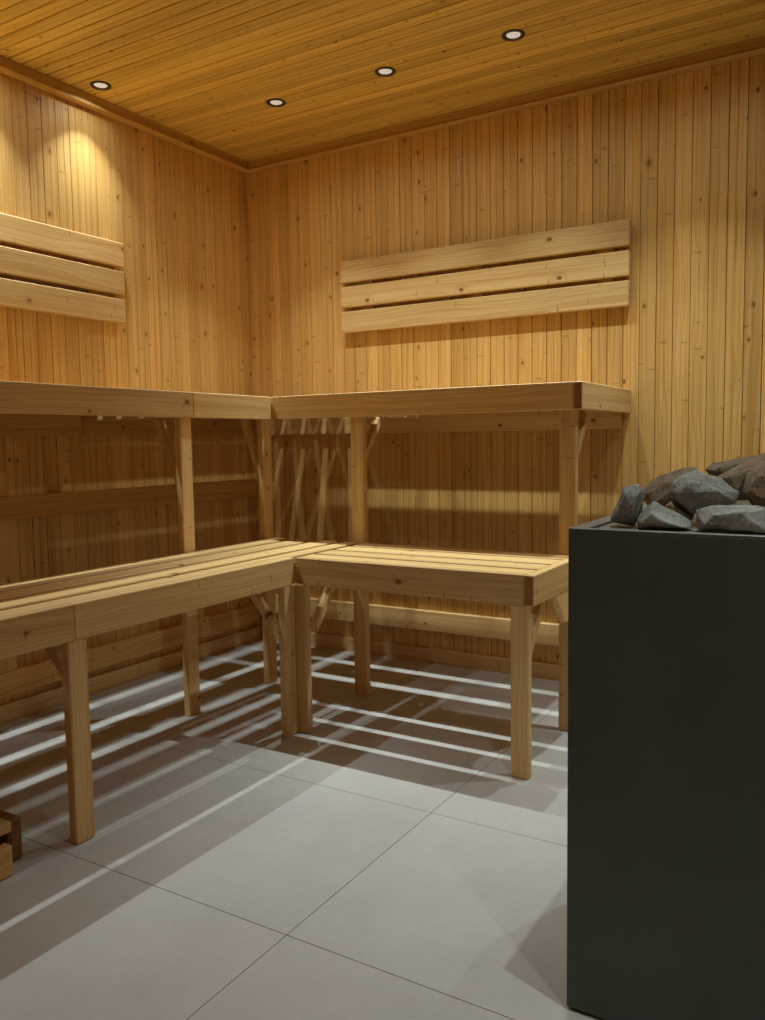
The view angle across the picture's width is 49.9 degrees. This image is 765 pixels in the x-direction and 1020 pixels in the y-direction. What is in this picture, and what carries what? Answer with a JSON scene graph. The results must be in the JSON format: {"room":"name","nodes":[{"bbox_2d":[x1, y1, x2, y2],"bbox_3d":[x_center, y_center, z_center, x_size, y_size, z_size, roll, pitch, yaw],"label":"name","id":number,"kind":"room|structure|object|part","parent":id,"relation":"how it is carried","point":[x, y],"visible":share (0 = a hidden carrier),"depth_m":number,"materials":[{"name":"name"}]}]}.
{"room":"sauna","nodes":[
{"label":"sauna","id":0,"kind":"room"},
{"bbox_2d":[0,73,258,704],"bbox_3d":[-1.594,-0.348,2.344,0.020,2.250,3.750,2,6,31],"label":"wall","id":1,"kind":"structure","parent":0,"point":[179,215],"depth_m":3.27,"materials":[{"name":"brown wood"}]},
{"bbox_2d":[0,437,16,673],"bbox_3d":[-1.306,0.155,2.811,0.024,0.808,0.065,2,6,31],"label":"trim","id":2,"kind":"structure","parent":1,"relation":"attached to","point":[8,664],"depth_m":2.81,"materials":[{"name":"brown wood"}]},
{"bbox_2d":[0,213,125,323],"bbox_3d":[-1.339,-0.835,2.685,0.036,0.306,1.242,2,6,31],"label":"backrest","id":3,"kind":"object","parent":1,"relation":"attached to","point":[95,251],"visible":1,"depth_m":2.95,"materials":[{"name":"beige wood"}]},
{"bbox_2d":[0,55,246,171],"bbox_3d":[-1.586,-1.446,2.238,0.036,0.046,3.694,2,6,31],"label":"trim","id":4,"kind":"structure","parent":1,"relation":"attached to","point":[8,67],"depth_m":3.14,"materials":[{"name":"brown wood"}]},
{"bbox_2d":[0,479,255,520],"bbox_3d":[-1.356,0.003,2.714,0.028,0.081,2.870,2,6,31],"label":"wall rail","id":5,"kind":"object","parent":1,"relation":"attached to","point":[58,503],"depth_m":3.18,"materials":[{"name":"brown wood"}]},
{"bbox_2d":[0,604,258,697],"bbox_3d":[-1.348,0.608,2.765,0.026,0.084,2.870,2,6,31],"label":"wall rail","id":6,"kind":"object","parent":1,"relation":"attached to","point":[31,676],"depth_m":3.29,"materials":[{"name":"brown wood"}]},
{"bbox_2d":[0,626,259,723],"bbox_3d":[-1.567,0.743,2.419,0.016,0.062,3.734,2,6,31],"label":"baseboard","id":7,"kind":"structure","parent":1,"relation":"attached to","point":[38,702],"depth_m":3.29,"materials":[{"name":"brown wood"}]},
{"bbox_2d":[0,638,605,1019],"bbox_3d":[-0.069,0.841,1.533,3.540,0.030,3.790,2,6,31],"label":"floor","id":8,"kind":"structure","parent":0,"point":[387,859],"depth_m":1.90,"materials":[{"name":"tile"}]},
{"bbox_2d":[0,809,22,880],"bbox_3d":[-1.099,0.763,1.725,0.373,0.124,0.580,2,6,31],"label":"step stool","id":9,"kind":"object","parent":8,"relation":"on","point":[11,850],"visible":1,"depth_m":1.88,"materials":[{"name":"brown wood"}]},
{"bbox_2d":[0,380,277,715],"bbox_3d":[-1.109,0.186,2.610,0.569,1.126,2.838,2,6,31],"label":"bench","id":10,"kind":"object","parent":8,"relation":"on","point":[26,408],"visible":0.81,"depth_m":2.86,"materials":[{"name":"beige wood"}]},
{"bbox_3d":[-1.351,-0.299,2.709,0.024,0.109,2.836,2,6,31],"label":"wall rail","id":11,"kind":"part","parent":10,"relation":"part of","materials":[{"name":"brown wood"}]},
{"bbox_3d":[-0.678,0.174,2.858,0.028,1.097,0.055,2,6,31],"label":"leg","id":12,"kind":"part","parent":10,"relation":"part of","materials":[{"name":"beige wood"}]},
{"bbox_3d":[-0.453,0.139,3.231,0.028,1.097,0.055,2,6,31],"label":"leg","id":13,"kind":"part","parent":10,"relation":"part of","materials":[{"name":"beige wood"}]},
{"bbox_2d":[0,538,356,844],"bbox_3d":[-0.836,0.494,2.164,0.416,0.579,2.310,2,6,31],"label":"bench","id":14,"kind":"object","parent":8,"relation":"on","point":[57,614],"visible":0.98,"depth_m":2.16,"materials":[{"name":"beige wood"}]},
{"bbox_3d":[-0.729,0.553,1.970,0.028,0.492,0.055,2,6,31],"label":"leg","id":15,"kind":"part","parent":14,"relation":"part of","materials":[{"name":"beige wood"}]},
{"bbox_3d":[-0.853,0.219,2.148,0.387,0.028,2.310,2,6,31],"label":"seat","id":16,"kind":"part","parent":14,"relation":"part of","materials":[{"name":"beige wood"}]},
{"bbox_3d":[-0.307,0.488,2.668,0.028,0.492,0.055,2,6,31],"label":"leg","id":17,"kind":"part","parent":14,"relation":"part of","materials":[{"name":"beige wood"}]},
{"bbox_2d":[292,543,567,779],"bbox_3d":[0.167,0.438,2.660,0.837,0.579,0.424,2,6,31],"label":"bench","id":18,"kind":"object","parent":8,"relation":"on","point":[524,582],"visible":0.91,"depth_m":2.45,"materials":[{"name":"beige wood"}]},
{"bbox_3d":[-0.263,0.485,2.693,0.058,0.492,0.028,2,6,31],"label":"leg","id":19,"kind":"part","parent":18,"relation":"part of","materials":[{"name":"beige wood"}]},
{"bbox_3d":[0.169,0.162,2.650,0.782,0.028,0.393,2,6,31],"label":"seat","id":20,"kind":"part","parent":18,"relation":"part of","materials":[{"name":"beige wood"}]},
{"bbox_3d":[0.388,0.508,2.302,0.054,0.492,0.028,2,6,31],"label":"leg","id":21,"kind":"part","parent":18,"relation":"part of","materials":[{"name":"beige wood"}]},
{"bbox_2d":[255,381,629,730],"bbox_3d":[0.017,0.114,3.274,1.760,1.126,0.576,2,6,31],"label":"bench","id":22,"kind":"object","parent":8,"relation":"on","point":[571,408],"visible":0.93,"depth_m":2.98,"materials":[{"name":"beige wood"}]},
{"bbox_3d":[-0.082,0.149,3.050,0.055,1.097,0.028,2,6,31],"label":"leg","id":23,"kind":"part","parent":22,"relation":"part of","materials":[{"name":"beige wood"}]},
{"bbox_3d":[0.140,-0.384,3.477,1.731,0.112,0.024,2,6,31],"label":"wall rail","id":24,"kind":"part","parent":22,"relation":"part of","materials":[{"name":"brown wood"}]},
{"bbox_3d":[0.597,0.173,2.642,0.054,1.097,0.028,2,6,31],"label":"leg","id":25,"kind":"part","parent":22,"relation":"part of","materials":[{"name":"beige wood"}]},
{"bbox_2d":[567,504,764,1019],"bbox_3d":[0.744,0.420,1.391,0.706,0.808,0.548,2,6,31],"label":"heater","id":26,"kind":"object","parent":8,"relation":"on","point":[666,784],"visible":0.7,"depth_m":1.26,"materials":[{"name":"metal"}]},
{"bbox_2d":[610,484,645,526],"bbox_3d":[0.401,-0.008,1.349,0.055,0.071,0.065,2,6,31],"label":"stone","id":27,"kind":"object","parent":26,"relation":"on","point":[629,506],"visible":0.98,"depth_m":1.32,"materials":[{"name":"grey stone"}]},
{"bbox_2d":[637,501,691,528],"bbox_3d":[0.447,0.008,1.302,0.085,0.044,0.092,2,6,31],"label":"stone","id":28,"kind":"object","parent":26,"relation":"on","point":[654,515],"visible":1,"depth_m":1.28,"materials":[{"name":"grey stone"}]},
{"bbox_2d":[643,466,696,506],"bbox_3d":[0.517,-0.031,1.465,0.096,0.094,0.122,2,6,31],"label":"stone","id":29,"kind":"object","parent":26,"relation":"on","point":[657,489],"visible":0.33,"depth_m":1.43,"materials":[{"name":"brown stone"}]},
{"bbox_2d":[664,500,694,520],"bbox_3d":[0.493,0.004,1.370,0.046,0.040,0.062,2,6,31],"label":"stone","id":30,"kind":"object","parent":26,"relation":"on","point":[672,505],"visible":0.37,"depth_m":1.35,"materials":[{"name":"stone"}]},
{"bbox_2d":[595,512,764,534],"bbox_3d":[0.739,0.030,1.359,0.680,0.016,0.522,2,6,31],"label":"tray","id":31,"kind":"object","parent":26,"relation":"on","point":[603,526],"depth_m":1.27,"materials":[{"name":"metal"}]},
{"bbox_2d":[669,470,738,514],"bbox_3d":[0.527,-0.029,1.349,0.108,0.075,0.094,2,6,31],"label":"stone","id":32,"kind":"object","parent":26,"relation":"on","point":[694,490],"visible":0.91,"depth_m":1.32,"materials":[{"name":"grey stone"}]},
{"bbox_2d":[696,505,764,532],"bbox_3d":[0.536,0.013,1.242,0.118,0.042,0.090,2,6,31],"label":"stone","id":33,"kind":"object","parent":26,"relation":"on","point":[728,518],"visible":1,"depth_m":1.22,"materials":[{"name":"grey stone"}]},
{"bbox_2d":[705,453,764,476],"bbox_3d":[0.681,-0.073,1.528,0.151,0.076,0.107,2,6,31],"label":"stone","id":34,"kind":"object","parent":26,"relation":"on","point":[715,469],"visible":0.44,"depth_m":1.52,"materials":[{"name":"brown stone"}]},
{"bbox_2d":[717,459,764,500],"bbox_3d":[0.643,-0.050,1.427,0.114,0.077,0.096,0,5,12],"label":"stone","id":35,"kind":"object","parent":26,"relation":"on","point":[735,477],"visible":0.38,"depth_m":1.40,"materials":[{"name":"brown stone"}]},
{"bbox_2d":[732,500,751,504],"bbox_3d":[0.621,0.003,1.362,0.082,0.040,0.071,2,6,31],"label":"stone","id":36,"kind":"object","parent":26,"relation":"on","point":[739,502],"visible":0.06,"depth_m":1.36,"materials":[{"name":"brown stone"}]},
{"bbox_2d":[743,463,764,506],"bbox_3d":[0.615,-0.039,1.308,0.076,0.079,0.096,2,6,31],"label":"stone","id":37,"kind":"object","parent":26,"relation":"on","point":[754,486],"visible":0.94,"depth_m":1.28,"materials":[{"name":"brown stone"}]},
{"bbox_2d":[0,0,764,161],"bbox_3d":[-0.102,-1.426,1.344,3.500,0.020,3.750,2,6,31],"label":"ceiling","id":38,"kind":"structure","parent":0,"point":[205,71],"depth_m":2.74,"materials":[{"name":"brown wood"}]},
{"bbox_2d":[90,81,111,90],"bbox_3d":[-1.020,-1.536,2.978,0.075,0.005,0.075,2,6,31],"label":"recessed light","id":39,"kind":"object","parent":38,"relation":"in","point":[102,85],"visible":1,"depth_m":2.98,"materials":[{"name":"brown metal"}]},
{"bbox_2d":[266,98,285,106],"bbox_3d":[-0.407,-1.560,3.150,0.075,0.005,0.075,2,6,31],"label":"recessed light","id":40,"kind":"object","parent":38,"relation":"in","point":[274,102],"visible":1,"depth_m":3.15,"materials":[{"name":"brown metal"}]},
{"bbox_2d":[375,66,395,76],"bbox_3d":[0.010,-1.545,2.900,0.075,0.005,0.075,2,6,31],"label":"recessed light","id":41,"kind":"object","parent":38,"relation":"in","point":[385,71],"visible":1,"depth_m":2.90,"materials":[{"name":"brown metal"}]},
{"bbox_2d":[502,29,524,41],"bbox_3d":[0.422,-1.530,2.652,0.075,0.005,0.075,2,6,31],"label":"recessed light","id":42,"kind":"object","parent":38,"relation":"in","point":[511,35],"visible":1,"depth_m":2.65,"materials":[{"name":"brown metal"}]},
{"bbox_2d":[247,53,764,664],"bbox_3d":[0.886,-0.443,3.047,3.500,2.250,0.020,2,6,31],"label":"wall","id":43,"kind":"structure","parent":0,"point":[680,157],"depth_m":3.23,"materials":[{"name":"brown wood"}]},
{"bbox_2d":[259,625,558,680],"bbox_3d":[0.892,0.648,3.123,3.500,0.062,0.016,2,6,31],"label":"baseboard","id":44,"kind":"structure","parent":43,"relation":"attached to","point":[549,671],"depth_m":3.52,"materials":[{"name":"brown wood"}]},
{"bbox_2d":[261,593,558,645],"bbox_3d":[0.168,0.472,3.538,1.760,0.086,0.026,2,6,31],"label":"trim","id":45,"kind":"structure","parent":43,"relation":"attached to","point":[402,617],"depth_m":3.49,"materials":[{"name":"beige wood"}]},
{"bbox_2d":[340,219,630,333],"bbox_3d":[0.360,-0.910,3.288,1.248,0.306,0.036,2,6,31],"label":"backrest","id":46,"kind":"object","parent":43,"relation":"attached to","point":[607,264],"visible":1,"depth_m":3.23,"materials":[{"name":"beige wood"}]},
{"bbox_2d":[243,36,764,173],"bbox_3d":[0.855,-1.539,2.931,3.500,0.046,0.036,2,6,31],"label":"trim","id":47,"kind":"structure","parent":43,"relation":"attached to","point":[756,46],"depth_m":3.11,"materials":[{"name":"brown wood"}]}
]}

